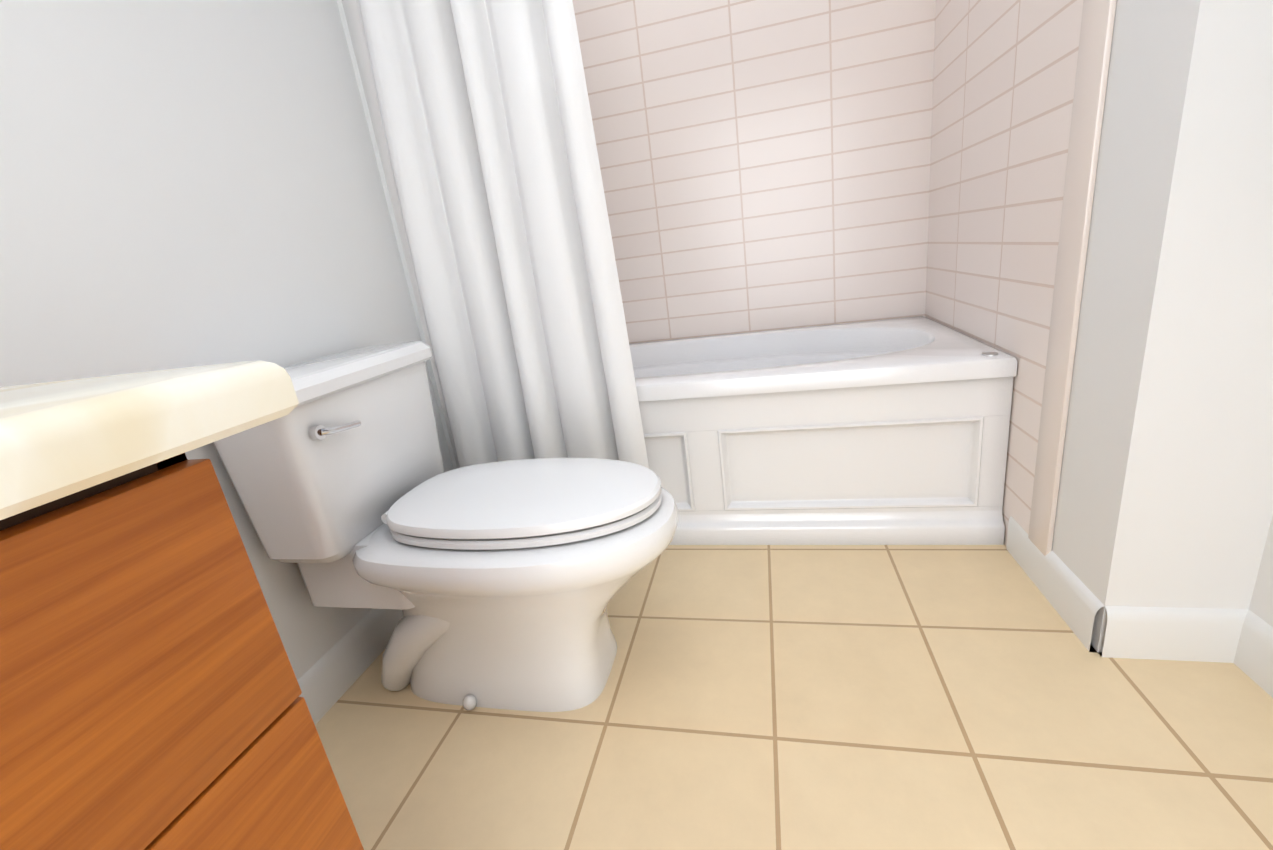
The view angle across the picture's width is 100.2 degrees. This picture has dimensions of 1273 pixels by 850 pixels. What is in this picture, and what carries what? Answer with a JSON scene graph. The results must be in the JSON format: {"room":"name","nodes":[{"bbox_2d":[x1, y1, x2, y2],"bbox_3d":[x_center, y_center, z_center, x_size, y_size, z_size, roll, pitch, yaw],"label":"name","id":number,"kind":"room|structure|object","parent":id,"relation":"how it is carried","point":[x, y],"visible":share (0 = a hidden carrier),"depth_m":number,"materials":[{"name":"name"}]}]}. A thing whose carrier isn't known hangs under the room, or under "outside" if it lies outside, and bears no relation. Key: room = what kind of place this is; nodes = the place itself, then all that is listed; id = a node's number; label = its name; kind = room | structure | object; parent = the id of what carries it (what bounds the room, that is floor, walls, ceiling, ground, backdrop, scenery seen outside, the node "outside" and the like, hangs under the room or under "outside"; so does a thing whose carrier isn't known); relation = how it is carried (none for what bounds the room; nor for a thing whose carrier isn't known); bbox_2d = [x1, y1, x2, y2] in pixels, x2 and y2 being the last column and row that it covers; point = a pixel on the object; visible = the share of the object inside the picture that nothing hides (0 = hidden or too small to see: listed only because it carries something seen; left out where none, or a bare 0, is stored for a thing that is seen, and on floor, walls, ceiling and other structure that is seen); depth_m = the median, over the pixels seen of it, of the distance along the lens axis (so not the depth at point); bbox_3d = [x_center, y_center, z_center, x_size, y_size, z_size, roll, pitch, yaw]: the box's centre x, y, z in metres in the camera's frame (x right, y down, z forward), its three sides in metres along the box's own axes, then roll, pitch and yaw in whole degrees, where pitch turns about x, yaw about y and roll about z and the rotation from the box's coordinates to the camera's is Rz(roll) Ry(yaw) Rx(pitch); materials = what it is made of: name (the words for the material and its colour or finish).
{"room":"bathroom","nodes":[
{"label":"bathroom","id":0,"kind":"room"},
{"bbox_2d":[0,0,458,679],"bbox_3d":[-0.989,-0.286,0.420,0.114,2.280,4.200,-3,18,14],"label":"wall","id":1,"kind":"structure","parent":0,"point":[194,182],"depth_m":0.99,"materials":[{"name":"white paint"}]},
{"bbox_2d":[315,544,1272,849],"bbox_3d":[0.085,0.803,0.494,2.440,0.100,4.700,-3,18,14],"label":"floor","id":2,"kind":"structure","parent":0,"point":[865,698],"depth_m":0.98,"materials":[{"name":"tile"}]},
{"bbox_2d":[0,360,363,849],"bbox_3d":[-0.641,0.478,0.073,0.671,0.950,1.060,-3,18,14],"label":"bathroom vanity","id":3,"kind":"object","parent":2,"relation":"on","point":[150,693],"visible":1,"depth_m":0.30,"materials":[{"name":"brown wood"}]},
{"bbox_2d":[297,609,402,724],"bbox_3d":[-0.680,0.554,1.262,0.014,0.110,1.153,-3,18,14],"label":"baseboard","id":4,"kind":"structure","parent":2,"relation":"on","point":[333,674],"depth_m":1.25,"materials":[{"name":"white paint"}]},
{"bbox_2d":[213,341,677,711],"bbox_3d":[-0.310,0.208,1.138,0.804,0.749,0.472,-3,18,14],"label":"toilet","id":5,"kind":"object","parent":2,"relation":"on","point":[500,584],"visible":0.98,"depth_m":1.03,"materials":[{"name":"ceramic"}]},
{"bbox_2d":[629,316,1016,544],"bbox_3d":[0.285,-0.006,1.938,1.585,0.524,0.807,-3,18,14],"label":"bathtub","id":6,"kind":"object","parent":2,"relation":"on","point":[894,431],"visible":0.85,"depth_m":1.51,"materials":[{"name":"ceramic"}]},
{"bbox_2d":[1052,0,1272,651],"bbox_3d":[1.079,-0.843,1.306,0.325,2.280,1.330,-3,18,14],"label":"wall","id":7,"kind":"structure","parent":0,"point":[1165,495],"depth_m":0.90,"materials":[{"name":"white paint"}]},
{"bbox_2d":[925,0,1116,555],"bbox_3d":[0.926,-0.848,1.388,0.012,2.280,1.020,-3,18,14],"label":"wall tile","id":8,"kind":"structure","parent":7,"relation":"attached to","point":[1019,94],"depth_m":1.26,"materials":[{"name":"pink tile"}]},
{"bbox_2d":[1006,516,1124,657],"bbox_3d":[0.954,0.343,1.235,0.014,0.110,0.390,-3,18,14],"label":"baseboard","id":9,"kind":"structure","parent":7,"relation":"attached to","point":[1071,599],"depth_m":1.15,"materials":[{"name":"white paint"}]},
{"bbox_2d":[1205,609,1272,697],"bbox_3d":[0.826,0.849,-0.325,0.014,0.110,2.870,-3,18,14],"label":"baseboard","id":10,"kind":"structure","parent":7,"relation":"attached to","point":[1242,639],"depth_m":0.98,"materials":[{"name":"white paint"}]},
{"bbox_2d":[1249,516,1272,626],"bbox_3d":[0.743,-0.180,-0.661,0.100,2.280,2.870,-3,18,14],"label":"wall","id":11,"kind":"structure","parent":0,"point":[1261,605],"depth_m":0.94,"materials":[{"name":"white paint"}]},
{"bbox_3d":[0.270,-0.985,2.109,1.615,2.280,0.100,-3,18,14],"label":"wall","id":12,"kind":"structure","parent":0,"visible":0},
{"bbox_2d":[572,0,935,343],"bbox_3d":[0.259,-0.968,2.058,1.615,2.280,0.010,-3,18,14],"label":"wall tile","id":13,"kind":"structure","parent":12,"relation":"attached to","point":[764,165],"depth_m":1.99,"materials":[{"name":"pink tile"}]},
{"bbox_3d":[-0.045,-1.741,1.006,1.590,0.060,0.060,-3,18,14],"label":"shower curtain rod","id":14,"kind":"object","parent":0,"visible":0},
{"bbox_2d":[356,0,648,468],"bbox_3d":[-0.372,-0.723,1.370,0.641,2.106,0.172,-3,18,14],"label":"shower curtain","id":15,"kind":"object","parent":14,"relation":"hanging from","point":[486,118],"visible":0.83,"depth_m":1.40,"materials":[{"name":"fabric"}]}
]}

